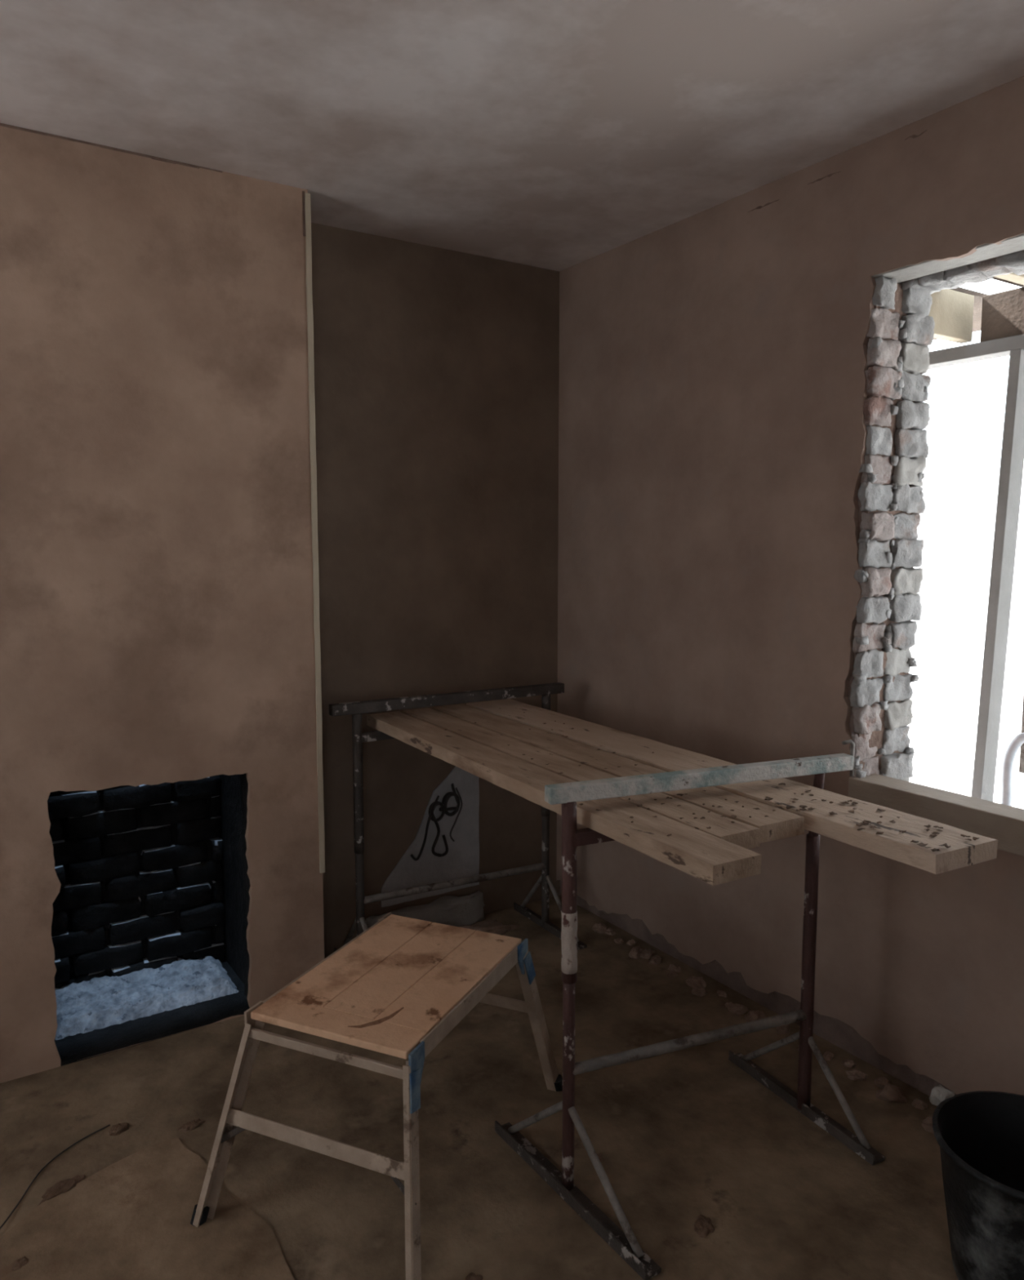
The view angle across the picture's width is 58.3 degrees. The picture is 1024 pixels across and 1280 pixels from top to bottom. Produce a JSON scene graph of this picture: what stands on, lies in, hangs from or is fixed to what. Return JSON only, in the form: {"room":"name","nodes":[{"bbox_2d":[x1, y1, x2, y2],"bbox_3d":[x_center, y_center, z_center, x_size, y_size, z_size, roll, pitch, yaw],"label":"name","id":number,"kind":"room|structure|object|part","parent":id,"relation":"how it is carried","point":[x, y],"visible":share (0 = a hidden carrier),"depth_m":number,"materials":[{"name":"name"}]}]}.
{"room":"construction site","nodes":[
{"label":"construction site","id":0,"kind":"room"},
{"bbox_2d":[0,125,324,1083],"bbox_3d":[-1.783,-0.017,2.108,2.790,2.495,0.022,-4,7,-33],"label":"wall","id":1,"kind":"structure","parent":0,"point":[157,590],"depth_m":2.55,"materials":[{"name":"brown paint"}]},
{"bbox_2d":[0,123,222,172],"bbox_3d":[-1.883,-1.245,1.903,2.540,0.008,0.003,-4,7,-33],"label":"trim","id":2,"kind":"structure","parent":1,"relation":"attached to","point":[1,124],"depth_m":2.43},
{"bbox_2d":[302,191,324,873],"bbox_3d":[-0.617,-0.293,2.840,0.023,2.083,0.038,-4,7,-33],"label":"trim","id":3,"kind":"structure","parent":1,"relation":"attached to","point":[305,197],"depth_m":2.82,"materials":[{"name":"beige wood"}]},
{"bbox_2d":[240,773,249,997],"bbox_3d":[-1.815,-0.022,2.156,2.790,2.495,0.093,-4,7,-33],"label":"trim","id":4,"kind":"structure","parent":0,"point":[243,781],"depth_m":2.89,"materials":[{"name":"brown paint"}]},
{"bbox_2d":[311,222,559,955],"bbox_3d":[-0.218,-0.162,3.501,1.360,2.495,0.150,-4,7,-33],"label":"wall","id":5,"kind":"structure","parent":0,"point":[437,369],"depth_m":3.33,"materials":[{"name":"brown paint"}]},
{"bbox_2d":[380,766,479,906],"bbox_3d":[-0.303,0.701,3.444,0.418,0.535,0.007,-4,7,-33],"label":"panel","id":6,"kind":"object","parent":5,"relation":"attached to","point":[461,860],"depth_m":3.48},
{"bbox_2d":[409,783,462,860],"bbox_3d":[-0.283,0.682,3.435,0.222,0.271,0.039,-4,7,-33],"label":"cable","id":7,"kind":"object","parent":5,"relation":"attached to","point":[443,809],"visible":1,"depth_m":3.44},
{"bbox_2d":[0,895,958,1279],"bbox_3d":[-0.132,1.438,0.771,4.350,0.120,5.180,-4,7,-33],"label":"floor","id":8,"kind":"structure","parent":0,"point":[682,1135],"depth_m":2.25,"materials":[{"name":"brown concrete"}]},
{"bbox_2d":[0,1124,110,1228],"bbox_3d":[-1.082,1.235,2.066,0.054,0.009,0.489,1,6,12],"label":"cord","id":9,"kind":"object","parent":8,"relation":"on","point":[92,1133],"visible":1,"depth_m":2.14,"materials":[{"name":"black rubber"}]},
{"bbox_2d":[37,1174,85,1205],"bbox_3d":[-1.018,1.236,2.071,0.051,0.013,0.114,5,8,42],"label":"lump","id":10,"kind":"object","parent":8,"relation":"on","point":[60,1187],"visible":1,"depth_m":2.07,"materials":[{"name":"brown soil"}]},
{"bbox_2d":[109,1122,128,1135],"bbox_3d":[-0.976,1.212,2.281,0.048,0.018,0.036,-4,7,-33],"label":"lump","id":11,"kind":"object","parent":8,"relation":"on","point":[117,1129],"visible":1,"depth_m":2.27,"materials":[{"name":"brown soil"}]},
{"bbox_2d":[0,1137,293,1279],"bbox_3d":[-0.928,1.291,1.574,1.116,0.004,1.027,-4,7,-33],"label":"sheet","id":12,"kind":"object","parent":8,"relation":"on","point":[130,1219],"visible":0.95,"depth_m":1.94,"materials":[{"name":"brown cardboard"}]},
{"bbox_2d":[11,1256,28,1271],"bbox_3d":[-0.993,1.259,1.857,0.029,0.011,0.046,0,6,-1],"label":"lump","id":13,"kind":"object","parent":12,"relation":"on","point":[18,1264],"visible":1,"depth_m":1.85,"materials":[{"name":"brown soil"}]},
{"bbox_2d":[47,774,249,1066],"bbox_3d":[-1.165,-0.098,2.781,0.795,2.523,0.484,-4,7,-33],"label":"fireplace","id":14,"kind":"object","parent":8,"relation":"on","point":[147,933],"visible":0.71,"depth_m":2.97,"materials":[{"name":"brick"}]},
{"bbox_2d":[177,1118,204,1132],"bbox_3d":[-0.802,1.213,2.300,0.034,0.010,0.067,5,8,41],"label":"lump","id":15,"kind":"object","parent":8,"relation":"on","point":[191,1125],"visible":1,"depth_m":2.29,"materials":[{"name":"brown soil"}]},
{"bbox_2d":[190,912,562,1279],"bbox_3d":[-0.270,1.003,2.192,0.572,0.457,0.808,3,7,24],"label":"platform","id":16,"kind":"object","parent":8,"relation":"on","point":[400,986],"visible":1,"depth_m":1.99,"materials":[{"name":"wood"}]},
{"bbox_3d":[-0.611,1.039,1.980,0.165,0.430,0.032,-3,7,-29],"label":"leg","id":17,"kind":"part","parent":16,"relation":"part of","materials":[{"name":"metal"}]},
{"bbox_3d":[-0.445,0.792,2.250,0.006,0.040,0.500,3,7,24],"label":"rail","id":18,"kind":"part","parent":16,"relation":"part of","materials":[{"name":"wood"}]},
{"bbox_3d":[-0.386,0.854,1.901,0.409,0.020,0.010,3,7,24],"label":"rail","id":19,"kind":"part","parent":16,"relation":"part of","materials":[{"name":"wood"}]},
{"bbox_3d":[-0.196,1.058,1.796,0.030,0.429,0.158,-1,6,-7],"label":"leg","id":20,"kind":"part","parent":16,"relation":"part of","materials":[{"name":"metal"}]},
{"bbox_3d":[-0.192,0.892,1.817,0.014,0.080,0.052,3,7,24],"label":"painted plate","id":21,"kind":"part","parent":16,"relation":"part of","materials":[{"name":"blue paint"}]},
{"bbox_3d":[-0.083,0.809,2.089,0.006,0.040,0.500,3,7,24],"label":"rail","id":22,"kind":"part","parent":16,"relation":"part of","materials":[{"name":"wood"}]},
{"bbox_3d":[0.045,0.837,2.344,0.012,0.081,0.054,3,7,24],"label":"painted plate","id":23,"kind":"part","parent":16,"relation":"part of","materials":[{"name":"blue paint"}]},
{"bbox_3d":[0.070,0.995,2.397,0.167,0.430,0.027,-6,8,-43],"label":"leg","id":24,"kind":"part","parent":16,"relation":"part of","materials":[{"name":"wood"}]},
{"bbox_2d":[364,888,486,928],"bbox_3d":[-0.316,1.048,3.442,0.501,0.134,0.080,-4,7,-33],"label":"block","id":25,"kind":"object","parent":8,"relation":"on","point":[467,908],"visible":0.58,"depth_m":3.48,"materials":[{"name":"concrete"}]},
{"bbox_2d":[328,682,586,951],"bbox_3d":[-0.190,0.638,3.223,0.904,0.954,0.436,-4,7,-33],"label":"trestle","id":26,"kind":"object","parent":8,"relation":"on","point":[356,708],"visible":0.73,"depth_m":3.15,"materials":[{"name":"metal"}]},
{"bbox_3d":[-0.508,0.904,3.076,0.029,0.438,0.030,-4,7,-33],"label":"leg","id":27,"kind":"part","parent":26,"relation":"part of","materials":[{"name":"metal"}]},
{"bbox_3d":[-0.191,0.301,3.208,0.743,0.030,0.025,-4,7,-31],"label":"rail","id":28,"kind":"part","parent":26,"relation":"part of","materials":[{"name":"metal"}]},
{"bbox_3d":[-0.199,0.202,3.193,0.903,0.036,0.035,-4,7,-31],"label":"head rail","id":29,"kind":"part","parent":26,"relation":"part of","materials":[{"name":"metal"}]},
{"bbox_3d":[0.127,0.859,3.461,0.029,0.448,0.030,-4,7,-33],"label":"leg","id":30,"kind":"part","parent":26,"relation":"part of","materials":[{"name":"metal"}]},
{"bbox_2d":[366,711,761,885],"bbox_3d":[-0.014,0.347,2.427,0.121,0.040,1.711,-3,7,-30],"label":"board","id":31,"kind":"object","parent":26,"relation":"on","point":[714,860],"visible":0.92,"depth_m":2.01,"materials":[{"name":"brown wood"}]},
{"bbox_2d":[431,703,804,843],"bbox_3d":[0.167,0.327,2.618,0.134,0.039,1.605,-3,7,-30],"label":"board","id":32,"kind":"object","parent":26,"relation":"on","point":[780,824],"visible":0.65,"depth_m":2.37,"materials":[{"name":"brown wood"}]},
{"bbox_2d":[466,698,997,874],"bbox_3d":[0.395,0.330,2.583,0.189,0.040,1.910,-3,7,-30],"label":"board","id":33,"kind":"object","parent":26,"relation":"on","point":[894,844],"visible":0.76,"depth_m":2.04,"materials":[{"name":"brown wood"}]},
{"bbox_2d":[444,707,979,852],"bbox_3d":[0.239,0.327,2.388,0.535,0.008,1.733,-4,7,-33],"label":"crumbs","id":34,"kind":"object","parent":33,"relation":"on","point":[766,798],"visible":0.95,"depth_m":1.98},
{"bbox_2d":[464,1272,483,1279],"bbox_3d":[-0.077,1.264,1.812,0.035,0.012,0.035,1,6,11],"label":"lump","id":35,"kind":"object","parent":8,"relation":"on","point":[471,1276],"visible":1,"depth_m":1.82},
{"bbox_2d":[457,919,519,935],"bbox_3d":[-0.137,1.083,3.414,0.378,0.046,0.128,-4,7,-33],"label":"debris heap","id":36,"kind":"object","parent":8,"relation":"on","point":[493,926],"visible":0.35,"depth_m":3.43,"materials":[{"name":"paint"}]},
{"bbox_2d":[591,921,606,933],"bbox_3d":[0.327,1.082,3.461,0.057,0.034,0.058,1,6,13],"label":"rubble piece","id":37,"kind":"object","parent":8,"relation":"on","point":[599,927],"visible":1,"depth_m":3.44,"materials":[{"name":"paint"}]},
{"bbox_2d":[596,1152,603,1162],"bbox_3d":[0.202,1.226,2.177,0.037,0.011,0.029,-4,7,-33],"label":"lump","id":38,"kind":"object","parent":8,"relation":"on","point":[599,1154],"visible":0.34,"depth_m":2.17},
{"bbox_2d":[604,928,615,935],"bbox_3d":[0.365,1.091,3.439,0.040,0.019,0.044,-4,7,-33],"label":"rubble piece","id":39,"kind":"object","parent":8,"relation":"on","point":[609,931],"visible":1,"depth_m":3.43,"materials":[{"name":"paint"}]},
{"bbox_2d":[613,937,623,943],"bbox_3d":[0.391,1.100,3.364,0.035,0.015,0.036,2,6,17],"label":"rubble piece","id":40,"kind":"object","parent":8,"relation":"on","point":[618,940],"visible":1,"depth_m":3.36,"materials":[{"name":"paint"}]},
{"bbox_2d":[626,938,635,945],"bbox_3d":[0.433,1.100,3.348,0.030,0.018,0.033,-4,7,-33],"label":"rubble piece","id":41,"kind":"object","parent":8,"relation":"on","point":[631,942],"visible":1,"depth_m":3.34,"materials":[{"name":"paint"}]},
{"bbox_2d":[628,946,644,958],"bbox_3d":[0.442,1.105,3.258,0.065,0.030,0.051,-4,7,-33],"label":"rubble piece","id":42,"kind":"object","parent":8,"relation":"on","point":[635,953],"visible":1,"depth_m":3.24,"materials":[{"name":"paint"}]},
{"bbox_2d":[640,947,654,959],"bbox_3d":[0.480,1.108,3.249,0.044,0.024,0.066,3,7,26],"label":"rubble piece","id":43,"kind":"object","parent":8,"relation":"on","point":[647,953],"visible":1,"depth_m":3.23,"materials":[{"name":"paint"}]},
{"bbox_2d":[648,955,661,964],"bbox_3d":[0.500,1.114,3.206,0.062,0.023,0.044,-4,7,-33],"label":"rubble piece","id":44,"kind":"object","parent":8,"relation":"on","point":[655,959],"visible":1,"depth_m":3.19,"materials":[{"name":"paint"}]},
{"bbox_2d":[667,964,680,972],"bbox_3d":[0.556,1.122,3.145,0.048,0.018,0.034,2,6,19],"label":"rubble piece","id":45,"kind":"object","parent":8,"relation":"on","point":[676,968],"visible":1,"depth_m":3.14,"materials":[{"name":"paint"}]},
{"bbox_2d":[494,739,884,1279],"bbox_3d":[0.442,0.739,2.186,0.818,0.969,0.592,-4,7,-33],"label":"trestle","id":46,"kind":"object","parent":8,"relation":"on","point":[625,1244],"visible":0.91,"depth_m":2.10,"materials":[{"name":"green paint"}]},
{"bbox_3d":[0.126,0.979,2.039,0.027,0.505,0.028,-4,7,-33],"label":"leg","id":47,"kind":"part","parent":46,"relation":"part of","materials":[{"name":"red metal"}]},
{"bbox_2d":[402,707,759,848],"bbox_3d":[0.062,0.335,2.541,0.109,0.039,1.601,-3,7,-30],"label":"board","id":48,"kind":"object","parent":46,"relation":"on","point":[746,836],"visible":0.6,"depth_m":2.31,"materials":[{"name":"brown wood"}]},
{"bbox_3d":[0.437,0.414,2.128,0.689,0.030,0.025,-3,7,-25],"label":"rail","id":49,"kind":"part","parent":46,"relation":"part of","materials":[{"name":"red metal"}]},
{"bbox_3d":[0.452,0.315,2.112,0.813,0.036,0.035,-2,6,-22],"label":"head rail","id":50,"kind":"part","parent":46,"relation":"part of","materials":[{"name":"grey metal"}]},
{"bbox_3d":[0.749,0.842,2.321,0.033,0.718,0.034,-4,7,-33],"label":"leg","id":51,"kind":"part","parent":46,"relation":"part of","materials":[{"name":"red metal"}]},
{"bbox_2d":[685,976,706,986],"bbox_3d":[0.613,1.128,3.041,0.070,0.029,0.068,-4,7,-33],"label":"rubble piece","id":52,"kind":"object","parent":8,"relation":"on","point":[691,980],"visible":0.86,"depth_m":3.02,"materials":[{"name":"paint"}]},
{"bbox_2d":[691,985,707,996],"bbox_3d":[0.609,1.135,2.978,0.055,0.027,0.050,-4,7,-33],"label":"rubble piece","id":53,"kind":"object","parent":8,"relation":"on","point":[698,990],"visible":1,"depth_m":2.97,"materials":[{"name":"paint"}]},
{"bbox_2d":[693,1214,714,1237],"bbox_3d":[0.408,1.248,1.962,0.058,0.012,0.056,-4,7,-33],"label":"lump","id":54,"kind":"object","parent":8,"relation":"on","point":[703,1226],"visible":1,"depth_m":1.95,"materials":[{"name":"brown soil"}]},
{"bbox_2d":[716,990,726,997],"bbox_3d":[0.679,1.142,2.970,0.027,0.013,0.039,-1,6,-10],"label":"rubble piece","id":55,"kind":"object","parent":8,"relation":"on","point":[722,993],"visible":1,"depth_m":2.96,"materials":[{"name":"paint"}]},
{"bbox_2d":[724,1001,733,1007],"bbox_3d":[0.686,1.150,2.895,0.032,0.014,0.024,2,6,19],"label":"rubble piece","id":56,"kind":"object","parent":8,"relation":"on","point":[726,1004],"visible":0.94,"depth_m":2.89,"materials":[{"name":"paint"}]},
{"bbox_2d":[727,1003,748,1015],"bbox_3d":[0.705,1.149,2.866,0.066,0.022,0.056,-4,7,-33],"label":"rubble piece","id":57,"kind":"object","parent":8,"relation":"on","point":[737,1009],"visible":1,"depth_m":2.85,"materials":[{"name":"paint"}]},
{"bbox_2d":[744,1009,766,1022],"bbox_3d":[0.747,1.149,2.810,0.062,0.035,0.070,-4,7,-33],"label":"rubble piece","id":58,"kind":"object","parent":8,"relation":"on","point":[752,1015],"visible":0.62,"depth_m":2.80,"materials":[{"name":"paint"}]},
{"bbox_2d":[822,1050,833,1060],"bbox_3d":[0.898,1.178,2.610,0.029,0.016,0.043,4,7,36],"label":"rubble piece","id":59,"kind":"object","parent":8,"relation":"on","point":[828,1055],"visible":0.92,"depth_m":2.60,"materials":[{"name":"paint"}]},
{"bbox_2d":[842,1058,856,1068],"bbox_3d":[0.944,1.182,2.567,0.032,0.018,0.033,-4,7,-33],"label":"rubble piece","id":60,"kind":"object","parent":8,"relation":"on","point":[848,1063],"visible":1,"depth_m":2.56,"materials":[{"name":"paint"}]},
{"bbox_2d":[845,1068,867,1081],"bbox_3d":[0.943,1.186,2.513,0.054,0.021,0.046,0,6,2],"label":"rubble piece","id":61,"kind":"object","parent":8,"relation":"on","point":[853,1074],"visible":1,"depth_m":2.50,"materials":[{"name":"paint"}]},
{"bbox_2d":[874,1076,890,1088],"bbox_3d":[0.999,1.190,2.472,0.042,0.024,0.050,-4,7,-33],"label":"rubble piece","id":62,"kind":"object","parent":8,"relation":"on","point":[880,1082],"visible":0.71,"depth_m":2.46,"materials":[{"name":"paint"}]},
{"bbox_2d":[875,1084,906,1102],"bbox_3d":[0.999,1.190,2.414,0.060,0.037,0.069,-4,7,-33],"label":"rubble piece","id":63,"kind":"object","parent":8,"relation":"on","point":[890,1093],"visible":1,"depth_m":2.40,"materials":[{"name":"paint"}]},
{"bbox_2d":[911,1097,928,1110],"bbox_3d":[1.059,1.202,2.385,0.038,0.015,0.038,4,7,36],"label":"rubble piece","id":64,"kind":"object","parent":8,"relation":"on","point":[917,1103],"visible":1,"depth_m":2.38,"materials":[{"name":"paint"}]},
{"bbox_2d":[921,1115,933,1133],"bbox_3d":[1.056,1.208,2.291,0.060,0.024,0.058,0,6,-2],"label":"rubble piece","id":65,"kind":"object","parent":8,"relation":"on","point":[926,1124],"visible":0.38,"depth_m":2.29,"materials":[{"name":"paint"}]},
{"bbox_2d":[929,1085,1023,1279],"bbox_3d":[1.000,1.113,1.786,0.343,0.307,0.343,1,6,8],"label":"bucket","id":66,"kind":"object","parent":8,"relation":"on","point":[979,1135],"visible":1,"depth_m":1.79,"materials":[{"name":"black plastic"}]},
{"bbox_2d":[0,0,1023,271],"bbox_3d":[-0.134,-1.178,0.496,4.345,0.150,5.180,-4,7,-33],"label":"ceiling","id":67,"kind":"structure","parent":0,"point":[559,135],"depth_m":2.12,"materials":[{"name":"paint"}]},
{"bbox_2d":[555,75,1023,1097],"bbox_3d":[1.585,0.021,1.742,0.246,2.495,4.780,-4,7,-33],"label":"wall","id":68,"kind":"structure","parent":0,"point":[713,361],"depth_m":2.74,"materials":[{"name":"paint"}]},
{"bbox_2d":[848,233,1023,856],"bbox_3d":[1.317,-0.254,2.130,0.277,1.531,1.167,-4,7,-33],"label":"window","id":69,"kind":"structure","parent":68,"relation":"in","point":[897,416],"depth_m":2.50,"materials":[{"name":"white brick"}]},
{"label":"outside","id":70,"kind":"structure","parent":0,"visible":0},
{"bbox_2d":[906,687,1023,808],"bbox_3d":[5.793,1.003,6.277,11.600,0.200,20.000,-4,7,-33],"label":"ground","id":71,"kind":"structure","parent":70,"point":[944,728],"depth_m":7.24,"materials":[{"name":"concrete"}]},
{"bbox_2d":[908,466,1023,703],"bbox_3d":[6.548,-0.291,6.634,0.200,2.300,20.000,-4,7,-33],"label":"wall","id":72,"kind":"structure","parent":71,"relation":"on","point":[957,521],"depth_m":9.43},
{"bbox_2d":[928,270,1023,801],"bbox_3d":[2.146,0.030,2.600,1.590,2.500,8.000,-4,7,-33],"label":"frame","id":73,"kind":"object","parent":71,"relation":"on","point":[957,312],"visible":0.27,"depth_m":3.44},
{"bbox_3d":[2.347,-1.006,2.623,0.090,0.051,4.400,-4,7,-33],"label":"plate","id":74,"kind":"part","parent":73,"relation":"part of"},
{"bbox_2d":[1018,693,1023,773],"bbox_3d":[1.941,0.294,3.244,0.055,0.400,0.252,-4,7,-33],"label":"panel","id":75,"kind":"object","parent":73,"relation":"attached to","point":[1021,750],"visible":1,"depth_m":3.34,"materials":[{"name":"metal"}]},
{"bbox_2d":[1000,733,1023,806],"bbox_3d":[1.659,0.766,3.052,0.032,0.941,0.097,-4,7,-33],"label":"tube","id":76,"kind":"object","parent":71,"relation":"on","point":[1011,750],"visible":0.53,"depth_m":3.03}
]}

